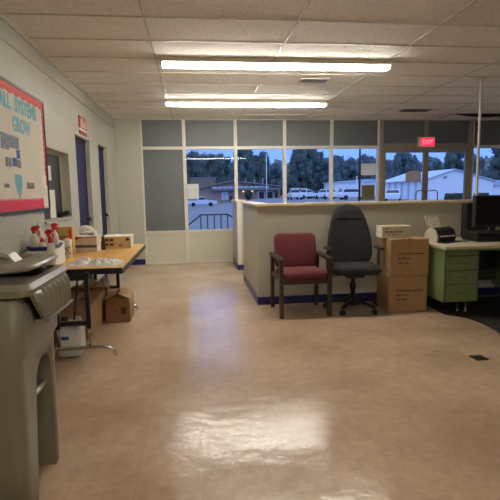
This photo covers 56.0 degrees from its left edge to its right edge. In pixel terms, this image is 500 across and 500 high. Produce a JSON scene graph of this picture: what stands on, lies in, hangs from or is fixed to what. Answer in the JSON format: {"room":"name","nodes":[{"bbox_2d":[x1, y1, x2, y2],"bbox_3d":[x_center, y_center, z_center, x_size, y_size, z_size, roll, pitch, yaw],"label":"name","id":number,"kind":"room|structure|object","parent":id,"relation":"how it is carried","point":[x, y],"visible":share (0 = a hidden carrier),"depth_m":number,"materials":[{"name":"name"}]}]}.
{"room":"school office","nodes":[
{"label":"school office","id":0,"kind":"room"},
{"bbox_2d":[0,18,119,287],"bbox_3d":[-1.888,-0.340,2.854,0.240,2.700,12.150,-2,7,-7],"label":"wall","id":1,"kind":"structure","parent":0,"point":[62,110],"depth_m":5.31,"materials":[{"name":"grey paint"}]},
{"bbox_2d":[0,75,50,214],"bbox_3d":[-1.891,-0.828,3.916,0.026,1.024,1.220,-2,7,-7],"label":"bulletin board","id":2,"kind":"object","parent":1,"relation":"attached to","point":[24,178],"visible":1,"depth_m":3.87,"materials":[{"name":"beige paper"}]},
{"bbox_2d":[0,131,8,149],"bbox_3d":[-1.843,-0.822,3.532,0.002,0.120,0.150,-2,7,-7],"label":"photo","id":3,"kind":"object","parent":2,"relation":"attached to","point":[4,135],"depth_m":3.52},
{"bbox_2d":[9,135,18,148],"bbox_3d":[-1.864,-0.851,3.713,0.002,0.095,0.200,-2,7,-7],"label":"photo","id":4,"kind":"object","parent":2,"relation":"attached to","point":[13,139],"depth_m":3.71},
{"bbox_2d":[0,36,114,128],"bbox_3d":[-1.773,-1.496,2.652,0.012,0.012,12.000,-2,7,-7],"label":"trim","id":5,"kind":"structure","parent":1,"relation":"attached to","point":[0,36],"depth_m":4.63,"materials":[{"name":"beige paint"}]},
{"bbox_2d":[44,150,73,223],"bbox_3d":[-2.074,-0.670,4.917,0.160,0.740,1.020,-2,7,-7],"label":"window","id":6,"kind":"structure","parent":1,"relation":"in","point":[53,158],"depth_m":5.20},
{"bbox_2d":[49,190,55,217],"bbox_3d":[-2.125,-0.496,5.064,0.001,0.300,0.200,-2,7,-7],"label":"notice","id":7,"kind":"object","parent":6,"relation":"attached to","point":[52,192],"visible":0.86,"depth_m":5.06,"materials":[{"name":"beige paper"}]},
{"bbox_2d":[44,153,61,219],"bbox_3d":[-2.134,-0.668,4.910,0.040,0.740,1.020,-2,7,-7],"label":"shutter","id":8,"kind":"object","parent":6,"relation":"attached to","point":[53,159],"depth_m":5.21,"materials":[{"name":"white"}]},
{"bbox_2d":[57,210,70,217],"bbox_3d":[-2.108,-0.399,5.280,0.172,0.089,0.100,-2,7,-7],"label":"handset","id":9,"kind":"object","parent":6,"relation":"on","point":[65,213],"visible":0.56,"depth_m":5.24,"materials":[{"name":"black plastic"}]},
{"bbox_2d":[78,115,86,136],"bbox_3d":[-2.170,-1.608,6.101,0.017,0.225,0.400,-2,7,-7],"label":"wall sign","id":10,"kind":"object","parent":1,"relation":"attached to","point":[82,122],"visible":1,"depth_m":6.05,"materials":[{"name":"red plastic"}]},
{"bbox_2d":[75,136,92,278],"bbox_3d":[-2.246,-0.428,6.209,0.218,2.070,0.790,-2,7,-7],"label":"door","id":11,"kind":"structure","parent":1,"relation":"in","point":[79,143],"depth_m":6.29,"materials":[{"name":"blue paint"}]},
{"bbox_2d":[98,146,109,235],"bbox_3d":[-2.404,-0.599,7.539,0.218,2.090,0.710,-2,7,-7],"label":"door","id":12,"kind":"structure","parent":1,"relation":"in","point":[100,149],"depth_m":7.67,"materials":[{"name":"blue paint"}]},
{"bbox_2d":[114,119,145,258],"bbox_3d":[-2.393,-1.063,8.818,0.760,2.700,0.140,-2,7,-7],"label":"wall","id":13,"kind":"structure","parent":0,"point":[127,131],"depth_m":8.73,"materials":[{"name":"grey paint"}]},
{"bbox_2d":[131,259,145,264],"bbox_3d":[-2.210,0.231,8.921,0.452,0.100,0.008,-2,7,-7],"label":"baseboard","id":14,"kind":"structure","parent":13,"relation":"attached to","point":[137,261],"depth_m":8.93,"materials":[{"name":"blue plastic"}]},
{"bbox_2d":[140,120,187,263],"bbox_3d":[-1.617,-1.076,8.877,0.795,2.686,0.100,-2,7,-7],"label":"door","id":15,"kind":"structure","parent":13,"relation":"in","point":[162,141],"depth_m":8.86,"materials":[{"name":"grey glass"}]},
{"bbox_2d":[140,119,396,119],"bbox_3d":[2.212,-2.538,9.194,8.560,0.014,0.120,-2,7,-7],"label":"trim","id":16,"kind":"structure","parent":13,"relation":"attached to","point":[140,119],"depth_m":8.92,"materials":[{"name":"beige metal"}]},
{"bbox_2d":[183,120,236,262],"bbox_3d":[-0.743,-1.103,8.978,0.965,2.686,0.100,-2,7,-7],"label":"window","id":17,"kind":"structure","parent":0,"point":[208,245],"depth_m":8.91,"materials":[{"name":"beige metal"}]},
{"bbox_2d":[187,184,198,198],"bbox_3d":[-1.080,-1.112,8.934,0.212,0.286,0.001,-2,7,-7],"label":"notice","id":18,"kind":"object","parent":17,"relation":"attached to","point":[193,189],"visible":1,"depth_m":8.93,"materials":[{"name":"white paper"}]},
{"bbox_2d":[232,202,243,264],"bbox_3d":[-0.206,-0.295,8.573,0.130,1.165,1.024,-2,7,-7],"label":"wall","id":19,"kind":"structure","parent":0,"point":[234,204],"depth_m":8.33,"materials":[{"name":"beige paint"}]},
{"bbox_2d":[233,257,243,269],"bbox_3d":[-0.200,0.238,8.619,0.138,0.095,1.033,-2,7,-7],"label":"baseboard","id":20,"kind":"structure","parent":19,"relation":"attached to","point":[239,267],"depth_m":8.12,"materials":[{"name":"blue plastic"}]},
{"bbox_2d":[237,202,241,264],"bbox_3d":[-0.182,-0.232,8.056,0.064,1.165,0.015,-2,7,-7],"label":"trim","id":21,"kind":"structure","parent":19,"relation":"attached to","point":[238,203],"depth_m":8.04,"materials":[{"name":"white paint"}]},
{"bbox_2d":[235,120,284,202],"bbox_3d":[0.204,-1.131,9.086,0.943,2.686,0.100,-2,7,-7],"label":"window","id":22,"kind":"structure","parent":19,"relation":"in","point":[249,134],"depth_m":8.95,"materials":[{"name":"beige metal"}]},
{"bbox_2d":[0,0,499,120],"bbox_3d":[2.592,-1.846,3.162,9.420,0.130,12.270,-2,7,-7],"label":"ceiling","id":23,"kind":"structure","parent":0,"point":[110,50],"depth_m":4.55,"materials":[{"name":"tile"}]},
{"bbox_2d":[164,99,327,107],"bbox_3d":[-0.043,-2.206,7.081,2.450,0.084,0.180,-2,7,-7],"label":"ceiling light","id":24,"kind":"object","parent":23,"relation":"attached to","point":[170,102],"visible":1,"depth_m":7.03,"materials":[{"name":"white plastic"}]},
{"bbox_2d":[159,56,392,72],"bbox_3d":[0.295,-1.950,4.951,2.450,0.084,0.180,-2,7,-7],"label":"ceiling light","id":25,"kind":"object","parent":23,"relation":"attached to","point":[164,62],"visible":1,"depth_m":4.90,"materials":[{"name":"white plastic"}]},
{"bbox_2d":[297,78,330,83],"bbox_3d":[0.789,-2.095,5.824,0.360,0.014,0.240,-2,7,-7],"label":"ceiling vent","id":26,"kind":"object","parent":23,"relation":"in","point":[302,80],"visible":1,"depth_m":5.82,"materials":[{"name":"silver metal"}]},
{"bbox_2d":[399,109,431,111],"bbox_3d":[2.861,-2.413,8.140,0.500,0.014,0.220,-2,7,-7],"label":"ceiling vent","id":27,"kind":"object","parent":23,"relation":"in","point":[403,110],"visible":1,"depth_m":8.11,"materials":[{"name":"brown metal"}]},
{"bbox_2d":[440,114,499,118],"bbox_3d":[4.266,-2.503,8.899,1.210,0.064,0.530,-2,7,-7],"label":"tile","id":28,"kind":"structure","parent":23,"relation":"attached to","point":[451,116],"depth_m":8.83,"materials":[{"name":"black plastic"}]},
{"bbox_2d":[38,262,499,499],"bbox_3d":[2.637,0.918,3.501,9.420,0.100,12.270,-2,7,-7],"label":"floor","id":29,"kind":"structure","parent":0,"point":[207,393],"depth_m":3.00,"materials":[{"name":"tile"}]},
{"bbox_2d":[0,249,73,499],"bbox_3d":[-1.243,0.545,2.099,0.776,1.108,0.640,-2,7,-7],"label":"cart","id":30,"kind":"object","parent":29,"relation":"on","point":[33,293],"visible":1,"depth_m":1.96,"materials":[{"name":"grey plastic"}]},
{"bbox_2d":[57,316,85,357],"bbox_3d":[-1.496,0.715,3.940,0.202,0.323,0.172,-2,7,-7],"label":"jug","id":31,"kind":"object","parent":29,"relation":"on","point":[69,335],"visible":0.7,"depth_m":3.87,"materials":[{"name":"white plastic"}]},
{"bbox_2d":[53,298,98,341],"bbox_3d":[-1.683,0.659,4.495,0.380,0.311,0.401,-2,7,-7],"label":"carton","id":32,"kind":"object","parent":29,"relation":"on","point":[68,311],"visible":0.39,"depth_m":4.38,"materials":[{"name":"brown cardboard"}]},
{"bbox_2d":[71,290,105,326],"bbox_3d":[-1.736,0.611,4.893,0.390,0.311,0.381,-2,7,-7],"label":"carton","id":33,"kind":"object","parent":29,"relation":"on","point":[99,294],"visible":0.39,"depth_m":4.87,"materials":[{"name":"brown cardboard"}]},
{"bbox_2d":[71,284,109,296],"bbox_3d":[-1.755,0.564,5.179,0.400,0.336,0.171,-2,7,-7],"label":"carton","id":34,"kind":"object","parent":29,"relation":"on","point":[107,289],"visible":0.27,"depth_m":5.09,"materials":[{"name":"brown cardboard"}]},
{"bbox_2d":[79,278,110,287],"bbox_3d":[-1.705,0.352,5.160,0.325,0.080,0.160,-2,7,-7],"label":"plastic bag","id":35,"kind":"object","parent":34,"relation":"on","point":[92,283],"visible":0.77,"depth_m":5.12,"materials":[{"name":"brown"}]},
{"bbox_2d":[54,244,145,355],"bbox_3d":[-1.526,0.410,4.712,0.787,0.733,1.870,-2,7,-7],"label":"folding table","id":36,"kind":"object","parent":29,"relation":"on","point":[76,274],"visible":0.62,"depth_m":3.84,"materials":[{"name":"brown wood"}]},
{"bbox_2d":[25,246,65,264],"bbox_3d":[-1.743,0.059,4.022,0.220,0.140,0.355,-2,7,-7],"label":"box","id":37,"kind":"object","parent":36,"relation":"on","point":[60,251],"visible":0.34,"depth_m":4.03,"materials":[{"name":"beige paper"}]},
{"bbox_2d":[26,242,62,250],"bbox_3d":[-1.744,-0.027,4.009,0.224,0.034,0.354,-2,7,-7],"label":"tray","id":38,"kind":"object","parent":37,"relation":"on","point":[29,248],"visible":0.48,"depth_m":3.85,"materials":[{"name":"blue plastic"}]},
{"bbox_2d":[30,226,39,246],"bbox_3d":[-1.782,-0.102,3.902,0.084,0.197,0.067,-4,8,-26],"label":"spray bottle","id":39,"kind":"object","parent":38,"relation":"in","point":[34,241],"visible":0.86,"depth_m":3.88,"materials":[{"name":"beige plastic"}]},
{"bbox_2d":[36,221,43,242],"bbox_3d":[-1.797,-0.133,4.000,0.072,0.235,0.071,1,7,13],"label":"spray bottle","id":40,"kind":"object","parent":38,"relation":"in","point":[37,224],"visible":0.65,"depth_m":3.98,"materials":[{"name":"beige plastic"}]},
{"bbox_2d":[45,229,53,245],"bbox_3d":[-1.694,-0.094,3.970,0.084,0.162,0.067,-1,7,3],"label":"spray bottle","id":41,"kind":"object","parent":38,"relation":"in","point":[48,232],"visible":0.48,"depth_m":3.95,"materials":[{"name":"beige plastic"}]},
{"bbox_2d":[51,223,58,245],"bbox_3d":[-1.701,-0.133,4.099,0.084,0.207,0.067,2,8,23],"label":"spray bottle","id":42,"kind":"object","parent":38,"relation":"in","point":[53,225],"visible":0.6,"depth_m":4.08,"materials":[{"name":"beige plastic"}]},
{"bbox_2d":[47,236,56,264],"bbox_3d":[-1.609,0.020,3.806,0.072,0.265,0.071,-2,7,-7],"label":"squeeze bottle","id":43,"kind":"object","parent":36,"relation":"on","point":[50,248],"visible":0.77,"depth_m":3.78,"materials":[{"name":"beige plastic"}]},
{"bbox_2d":[56,226,75,253],"bbox_3d":[-1.873,-0.098,4.766,0.170,0.275,0.121,-2,7,-9],"label":"tissue box","id":44,"kind":"object","parent":36,"relation":"on","point":[63,232],"visible":0.56,"depth_m":4.71,"materials":[{"name":"brown"}]},
{"bbox_2d":[62,238,72,257],"bbox_3d":[-1.737,-0.020,4.476,0.086,0.185,0.088,-2,7,-7],"label":"wipes canister","id":45,"kind":"object","parent":36,"relation":"on","point":[67,242],"visible":0.77,"depth_m":4.45,"materials":[{"name":"beige plastic"}]},
{"bbox_2d":[75,235,100,251],"bbox_3d":[-1.744,-0.069,4.957,0.296,0.165,0.162,-1,7,-4],"label":"glove box","id":46,"kind":"object","parent":36,"relation":"on","point":[84,243],"visible":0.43,"depth_m":4.88,"materials":[{"name":"beige cardboard"}]},
{"bbox_2d":[79,225,96,234],"bbox_3d":[-1.782,-0.143,5.166,0.184,0.264,0.124,-2,7,-7],"label":"pack","id":47,"kind":"object","parent":36,"relation":"on","point":[86,229],"visible":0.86,"depth_m":5.11,"materials":[{"name":"white plastic"}]},
{"bbox_2d":[65,257,125,266],"bbox_3d":[-1.330,0.085,4.052,0.495,0.064,0.340,-2,7,-7],"label":"plastic wrap","id":48,"kind":"object","parent":36,"relation":"on","point":[84,261],"visible":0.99,"depth_m":3.94,"materials":[{"name":"white"}]},
{"bbox_2d":[104,234,133,248],"bbox_3d":[-1.480,-0.099,5.289,0.303,0.136,0.262,-2,7,-8],"label":"box","id":49,"kind":"object","parent":36,"relation":"on","point":[112,241],"visible":0.87,"depth_m":5.17,"materials":[{"name":"brown cardboard"}]},
{"bbox_2d":[104,287,134,322],"bbox_3d":[-1.409,0.586,5.091,0.262,0.303,0.410,-2,7,-8],"label":"carton","id":50,"kind":"object","parent":29,"relation":"on","point":[119,306],"visible":1,"depth_m":4.91,"materials":[{"name":"cardboard"}]},
{"bbox_2d":[269,233,332,318],"bbox_3d":[0.553,0.259,5.214,0.586,0.858,0.562,-2,7,-8],"label":"armchair","id":51,"kind":"object","parent":29,"relation":"on","point":[295,255],"visible":1,"depth_m":5.33,"materials":[{"name":"red fabric"}]},
{"bbox_2d":[323,204,384,315],"bbox_3d":[1.146,0.084,5.265,0.638,1.174,0.616,-1,7,-3],"label":"office chair","id":52,"kind":"object","parent":29,"relation":"on","point":[349,244],"visible":0.92,"depth_m":5.37,"materials":[{"name":"grey fabric"}]},
{"bbox_2d":[332,120,379,201],"bbox_3d":[2.070,-1.188,9.300,0.960,2.686,0.100,-2,7,-7],"label":"window","id":53,"kind":"structure","parent":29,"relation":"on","point":[346,134],"depth_m":9.16,"materials":[{"name":"beige metal"}]},
{"bbox_2d":[361,185,374,199],"bbox_3d":[2.344,-1.142,9.335,0.270,0.299,0.001,-2,7,-7],"label":"notice","id":54,"kind":"object","parent":53,"relation":"attached to","point":[367,191],"visible":1,"depth_m":9.34,"materials":[{"name":"yellow paper"}]},
{"bbox_2d":[361,163,375,174],"bbox_3d":[2.338,-1.593,9.280,0.302,0.227,0.001,-2,7,-7],"label":"notice","id":55,"kind":"object","parent":53,"relation":"attached to","point":[367,168],"visible":1,"depth_m":9.28,"materials":[{"name":"white paper"}]},
{"bbox_2d":[377,272,426,311],"bbox_3d":[1.715,0.454,5.338,0.425,0.403,0.421,-1,7,-3],"label":"carton","id":56,"kind":"object","parent":29,"relation":"on","point":[394,293],"visible":0.89,"depth_m":5.14,"materials":[{"name":"brown cardboard"}]},
{"bbox_2d":[378,235,428,275],"bbox_3d":[1.714,0.054,5.290,0.425,0.403,0.421,-1,7,-4],"label":"carton","id":57,"kind":"object","parent":56,"relation":"on","point":[408,256],"visible":0.85,"depth_m":5.09,"materials":[{"name":"brown cardboard"}]},
{"bbox_2d":[376,225,411,237],"bbox_3d":[1.610,-0.210,5.266,0.331,0.128,0.201,-1,7,-4],"label":"device box","id":58,"kind":"object","parent":57,"relation":"on","point":[382,231],"visible":1,"depth_m":5.17,"materials":[{"name":"white cardboard"}]},
{"bbox_2d":[379,120,473,200],"bbox_3d":[3.513,-1.228,9.435,1.940,2.686,0.181,-2,7,-7],"label":"door","id":59,"kind":"structure","parent":29,"relation":"on","point":[396,136],"depth_m":9.34,"materials":[{"name":"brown metal"}]},
{"bbox_2d":[405,171,420,181],"bbox_3d":[3.263,-1.469,9.388,0.327,0.225,0.001,-2,7,-7],"label":"notice","id":60,"kind":"object","parent":59,"relation":"attached to","point":[411,176],"visible":1,"depth_m":9.39,"materials":[{"name":"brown paper"}]},
{"bbox_2d":[417,137,434,146],"bbox_3d":[3.470,-2.123,9.247,0.335,0.190,0.078,-2,7,-7],"label":"exit sign","id":61,"kind":"object","parent":59,"relation":"attached to","point":[422,141],"visible":1,"depth_m":9.21,"materials":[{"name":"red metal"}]},
{"bbox_2d":[426,296,499,333],"bbox_3d":[2.894,0.690,4.888,1.580,0.006,1.800,-2,7,-7],"label":"floor mat","id":62,"kind":"object","parent":29,"relation":"on","point":[486,310],"visible":0.86,"depth_m":5.19,"materials":[{"name":"black rubber"}]},
{"bbox_2d":[427,237,499,311],"bbox_3d":[2.730,0.261,5.377,1.570,0.745,0.905,-2,7,-7],"label":"desk","id":63,"kind":"object","parent":62,"relation":"on","point":[454,269],"visible":0.86,"depth_m":4.93,"materials":[{"name":"green metal"}]},
{"bbox_2d":[423,215,461,243],"bbox_3d":[2.160,-0.237,5.261,0.319,0.289,0.294,-5,8,-30],"label":"printer","id":64,"kind":"object","parent":63,"relation":"on","point":[436,233],"visible":0.98,"depth_m":5.25,"materials":[{"name":"beige plastic"}]},
{"bbox_2d":[438,241,461,243],"bbox_3d":[2.206,-0.088,5.194,0.275,0.009,0.104,-5,8,-30],"label":"tray","id":65,"kind":"object","parent":64,"relation":"on","point":[445,242],"depth_m":5.17,"materials":[{"name":"white plastic"}]},
{"bbox_2d":[461,203,487,236],"bbox_3d":[2.720,-0.362,5.689,0.280,0.415,0.130,-2,7,-7],"label":"case","id":66,"kind":"object","parent":63,"relation":"on","point":[466,213],"visible":0.34,"depth_m":5.63,"materials":[{"name":"black plastic"}]},
{"bbox_2d":[462,230,499,241],"bbox_3d":[2.764,-0.163,5.358,0.540,0.100,0.341,-1,7,-4],"label":"desktop computer","id":67,"kind":"object","parent":63,"relation":"on","point":[472,235],"visible":0.96,"depth_m":5.20,"materials":[{"name":"black plastic"}]},
{"bbox_2d":[471,195,499,231],"bbox_3d":[2.755,-0.412,5.296,0.510,0.410,0.160,-1,7,-4],"label":"monitor","id":68,"kind":"object","parent":67,"relation":"on","point":[485,208],"visible":1,"depth_m":5.24,"materials":[{"name":"black plastic"}]},
{"bbox_2d":[469,355,488,360],"bbox_3d":[1.810,0.850,3.719,0.105,0.008,0.105,-2,7,-10],"label":"floor plate","id":69,"kind":"object","parent":29,"relation":"on","point":[476,357],"visible":1,"depth_m":3.71,"materials":[{"name":"black metal"}]},
{"bbox_2d":[475,77,485,194],"bbox_3d":[2.890,-0.796,5.986,0.080,2.690,0.080,-2,7,-7],"label":"pole","id":70,"kind":"object","parent":29,"relation":"on","point":[480,79],"visible":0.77,"depth_m":5.89,"materials":[{"name":"beige metal"}]},
{"bbox_2d":[471,120,499,198],"bbox_3d":[4.935,-1.275,9.629,0.930,2.686,0.100,-2,7,-7],"label":"window","id":71,"kind":"structure","parent":29,"relation":"on","point":[490,129],"depth_m":9.47,"materials":[{"name":"glass"}]},
{"bbox_2d":[188,196,413,229],"bbox_3d":[46.878,-12.941,114.702,240.000,1.000,200.000,-2,7,-7],"label":"ground","id":72,"kind":"structure","parent":0,"point":[219,208],"depth_m":61.28,"materials":[{"name":"grey asphalt"}]},
{"bbox_2d":[186,150,203,199],"bbox_3d":[-15.796,-19.445,124.530,7.844,14.170,6.531,-2,7,-7],"label":"tree","id":73,"kind":"object","parent":72,"relation":"on","point":[193,163],"visible":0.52,"depth_m":122.97,"materials":[{"name":"green plant"}]},
{"bbox_2d":[189,177,215,199],"bbox_3d":[-11.918,-15.191,119.270,6.700,6.350,2.300,-2,7,-7],"label":"building","id":74,"kind":"object","parent":72,"relation":"on","point":[202,181],"visible":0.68,"depth_m":118.03,"materials":[{"name":"grey"}]},
{"bbox_2d":[188,197,216,206],"bbox_3d":[-8.692,-8.790,85.130,5.450,1.764,1.880,-2,7,-7],"label":"pickup truck","id":75,"kind":"object","parent":72,"relation":"on","point":[201,200],"visible":0.9,"depth_m":84.27,"materials":[{"name":"silver metal"}]},
{"bbox_2d":[200,151,219,183],"bbox_3d":[-12.376,-21.623,138.706,7.440,14.898,7.267,0,7,9],"label":"tree","id":76,"kind":"object","parent":72,"relation":"on","point":[207,160],"visible":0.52,"depth_m":137.12,"materials":[{"name":"green plant"}]},
{"bbox_2d":[188,214,232,229],"bbox_3d":[-0.838,-0.282,10.212,1.938,1.000,0.032,-2,7,-7],"label":"railing","id":77,"kind":"object","parent":72,"relation":"on","point":[200,215],"visible":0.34,"depth_m":10.16,"materials":[{"name":"black metal"}]},
{"bbox_2d":[214,152,230,182],"bbox_3d":[-8.523,-24.177,153.263,7.844,15.312,6.531,2,8,24],"label":"tree","id":78,"kind":"object","parent":72,"relation":"on","point":[222,170],"visible":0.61,"depth_m":151.81,"materials":[{"name":"green plant"}]},
{"bbox_2d":[196,180,282,202],"bbox_3d":[-3.192,-14.013,111.098,20.600,5.720,15.830,-2,7,-7],"label":"brick building","id":79,"kind":"object","parent":72,"relation":"on","point":[221,192],"visible":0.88,"depth_m":104.27,"materials":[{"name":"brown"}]},
{"bbox_2d":[229,149,256,182],"bbox_3d":[-1.939,-20.754,126.365,8.266,14.127,8.074,5,9,40],"label":"tree","id":80,"kind":"object","parent":72,"relation":"on","point":[246,173],"visible":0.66,"depth_m":123.91,"materials":[{"name":"green plant"}]},
{"bbox_2d":[253,150,272,183],"bbox_3d":[3.078,-22.692,140.692,6.531,14.070,7.844,-6,8,-34],"label":"tree","id":81,"kind":"object","parent":72,"relation":"on","point":[260,165],"visible":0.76,"depth_m":138.36,"materials":[{"name":"green plant"}]},
{"bbox_2d":[267,162,282,192],"bbox_3d":[8.016,-23.281,155.397,6.097,11.493,6.340,-3,7,-19],"label":"tree","id":82,"kind":"object","parent":72,"relation":"on","point":[275,170],"visible":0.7,"depth_m":153.38,"materials":[{"name":"green plant"}]},
{"bbox_2d":[287,189,302,199],"bbox_3d":[7.655,-9.546,80.913,1.880,1.764,5.450,-1,7,-5],"label":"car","id":83,"kind":"object","parent":72,"relation":"on","point":[293,192],"visible":0.98,"depth_m":79.50,"materials":[{"name":"white metal"}]},
{"bbox_2d":[288,149,317,188],"bbox_3d":[14.424,-21.340,127.721,8.680,14.179,8.478,-1,7,-3],"label":"tree","id":84,"kind":"object","parent":72,"relation":"on","point":[300,175],"visible":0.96,"depth_m":125.92,"materials":[{"name":"green plant"}]},
{"bbox_2d":[295,189,315,198],"bbox_3d":[10.453,-10.365,87.218,5.450,1.764,1.880,-6,9,-36],"label":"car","id":85,"kind":"object","parent":72,"relation":"on","point":[308,193],"visible":0.67,"depth_m":86.56,"materials":[{"name":"white metal"}]},
{"bbox_2d":[307,149,323,190],"bbox_3d":[20.070,-23.645,142.537,7.844,14.967,6.531,1,7,12],"label":"tree","id":86,"kind":"object","parent":72,"relation":"on","point":[318,157],"visible":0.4,"depth_m":140.68,"materials":[{"name":"green plant"}]},
{"bbox_2d":[315,189,336,198],"bbox_3d":[12.934,-9.562,80.511,1.880,1.724,4.670,-3,7,-16],"label":"car","id":87,"kind":"object","parent":72,"relation":"on","point":[324,193],"visible":0.81,"depth_m":78.97,"materials":[{"name":"white metal"}]},
{"bbox_2d":[319,155,347,188],"bbox_3d":[23.102,-20.368,128.975,7.621,11.659,7.925,6,10,43],"label":"tree","id":88,"kind":"object","parent":72,"relation":"on","point":[338,161],"visible":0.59,"depth_m":127.53,"materials":[{"name":"green plant"}]},
{"bbox_2d":[187,155,494,198],"bbox_3d":[35.508,-26.545,178.106,165.107,18.484,22.659,-2,7,-7],"label":"tree line","id":89,"kind":"object","parent":72,"relation":"on","point":[486,158],"visible":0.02,"depth_m":172.91,"materials":[{"name":"green plant"}]},
{"bbox_2d":[337,188,357,199],"bbox_3d":[15.971,-8.670,72.851,4.670,1.724,1.880,-2,7,-11],"label":"car","id":90,"kind":"object","parent":72,"relation":"on","point":[342,194],"visible":0.57,"depth_m":71.83,"materials":[{"name":"white metal"}]},
{"bbox_2d":[339,155,358,180],"bbox_3d":[29.969,-22.665,144.010,7.473,12.336,6.876,-5,8,-31],"label":"tree","id":91,"kind":"object","parent":72,"relation":"on","point":[352,171],"visible":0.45,"depth_m":141.82,"materials":[{"name":"green plant"}]},
{"bbox_2d":[323,179,375,191],"bbox_3d":[28.052,-15.664,120.087,16.600,4.600,10.600,-2,7,-7],"label":"building","id":92,"kind":"object","parent":72,"relation":"on","point":[351,184],"visible":0.28,"depth_m":114.60,"materials":[{"name":"white metal"}]},
{"bbox_2d":[358,149,360,200],"bbox_3d":[14.298,-11.075,61.205,2.200,9.600,0.300,-2,7,-7],"label":"utility pole","id":93,"kind":"object","parent":72,"relation":"on","point":[359,182],"visible":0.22,"depth_m":61.32,"materials":[{"name":"grey wood"}]},
{"bbox_2d":[213,162,488,164],"bbox_3d":[24.569,-11.851,63.643,104.001,0.162,2.640,-2,7,-7],"label":"overhead wire","id":94,"kind":"object","parent":93,"relation":"attached to","point":[349,162],"visible":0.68,"depth_m":62.32,"materials":[{"name":"black metal"}]},
{"bbox_2d":[356,153,374,179],"bbox_3d":[39.053,-25.615,158.884,7.925,14.282,7.621,-3,7,-16],"label":"tree","id":95,"kind":"object","parent":72,"relation":"on","point":[364,158],"visible":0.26,"depth_m":157.13,"materials":[{"name":"green plant"}]},
{"bbox_2d":[370,158,393,179],"bbox_3d":[36.602,-20.723,130.595,7.473,11.532,6.876,-1,7,0],"label":"tree","id":96,"kind":"object","parent":72,"relation":"on","point":[388,175],"visible":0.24,"depth_m":128.75,"materials":[{"name":"green plant"}]},
{"bbox_2d":[385,189,400,200],"bbox_3d":[18.134,-6.934,59.638,1.880,1.454,4.630,1,7,18],"label":"car","id":97,"kind":"object","parent":72,"relation":"on","point":[390,194],"visible":0.87,"depth_m":57.72,"materials":[{"name":"white metal"}]},
{"bbox_2d":[392,153,414,176],"bbox_3d":[47.247,-24.178,145.517,7.132,14.420,6.859,1,7,15],"label":"tree","id":98,"kind":"object","parent":72,"relation":"on","point":[402,162],"visible":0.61,"depth_m":143.91,"materials":[{"name":"green plant"}]},
{"bbox_2d":[412,155,420,170],"bbox_3d":[55.319,-25.963,160.466,7.473,14.061,6.876,3,8,30],"label":"tree","id":99,"kind":"object","parent":72,"relation":"on","point":[415,160],"visible":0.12,"depth_m":158.17,"materials":[{"name":"green plant"}]},
{"bbox_2d":[418,156,442,171],"bbox_3d":[50.824,-20.989,132.400,6.859,11.162,7.132,-8,10,-43],"label":"tree","id":100,"kind":"object","parent":72,"relation":"on","point":[432,166],"visible":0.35,"depth_m":130.36,"materials":[{"name":"green plant"}]},
{"bbox_2d":[385,169,496,199],"bbox_3d":[27.292,-9.609,70.349,10.400,4.320,15.150,-2,7,-7],"label":"metal building","id":101,"kind":"object","parent":72,"relation":"on","point":[448,180],"visible":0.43,"depth_m":63.36,"materials":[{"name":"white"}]},
{"bbox_2d":[443,152,463,170],"bbox_3d":[64.441,-25.050,147.512,7.257,15.112,8.716,-5,8,-28],"label":"tree","id":102,"kind":"object","parent":72,"relation":"on","point":[451,156],"visible":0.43,"depth_m":146.03,"materials":[{"name":"green plant"}]},
{"bbox_2d":[444,193,462,199],"bbox_3d":[18.483,-4.570,42.205,1.900,1.110,1.076,-2,7,-7],"label":"hedge","id":103,"kind":"object","parent":72,"relation":"on","point":[448,196],"visible":0.38,"depth_m":41.68,"materials":[{"name":"green plant"}]},
{"bbox_2d":[473,151,486,177],"bbox_3d":[78.002,-26.974,163.053,8.303,14.707,7.640,-3,7,-13],"label":"tree","id":104,"kind":"object","parent":72,"relation":"on","point":[481,165],"visible":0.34,"depth_m":161.00,"materials":[{"name":"green plant"}]},
{"bbox_2d":[485,148,499,179],"bbox_3d":[72.289,-23.843,134.742,9.920,15.574,9.689,-1,7,3],"label":"tree","id":105,"kind":"object","parent":72,"relation":"on","point":[493,172],"visible":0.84,"depth_m":133.54,"materials":[{"name":"green plant"}]},
{"bbox_2d":[492,180,499,194],"bbox_3d":[52.515,-12.910,98.922,10.600,3.500,6.700,-2,7,-7],"label":"building","id":106,"kind":"object","parent":72,"relation":"on","point":[496,185],"visible":0.1,"depth_m":95.70,"materials":[{"name":"white metal"}]},
{"bbox_2d":[285,120,331,202],"bbox_3d":[1.133,-1.159,9.193,0.927,2.686,0.100,-2,7,-7],"label":"window","id":107,"kind":"structure","parent":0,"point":[299,134],"depth_m":9.05,"materials":[{"name":"beige metal"}]},
{"bbox_2d":[243,202,499,296],"bbox_3d":[1.924,-0.081,6.541,3.885,1.165,1.630,-2,7,-7],"label":"wall partition","id":108,"kind":"structure","parent":0,"point":[260,224],"depth_m":5.63,"materials":[{"name":"beige paint"}]},
{"bbox_2d":[241,199,472,206],"bbox_3d":[1.902,-0.674,6.465,3.910,0.032,1.675,-2,7,-7],"label":"trim","id":109,"kind":"structure","parent":108,"relation":"attached to","point":[251,203],"depth_m":5.59,"materials":[{"name":"beige wood"}]},
{"bbox_2d":[243,274,499,304],"bbox_3d":[1.929,0.451,6.602,3.893,0.095,1.638,-2,7,-7],"label":"baseboard","id":110,"kind":"structure","parent":108,"relation":"attached to","point":[490,290],"depth_m":5.68,"materials":[{"name":"blue plastic"}]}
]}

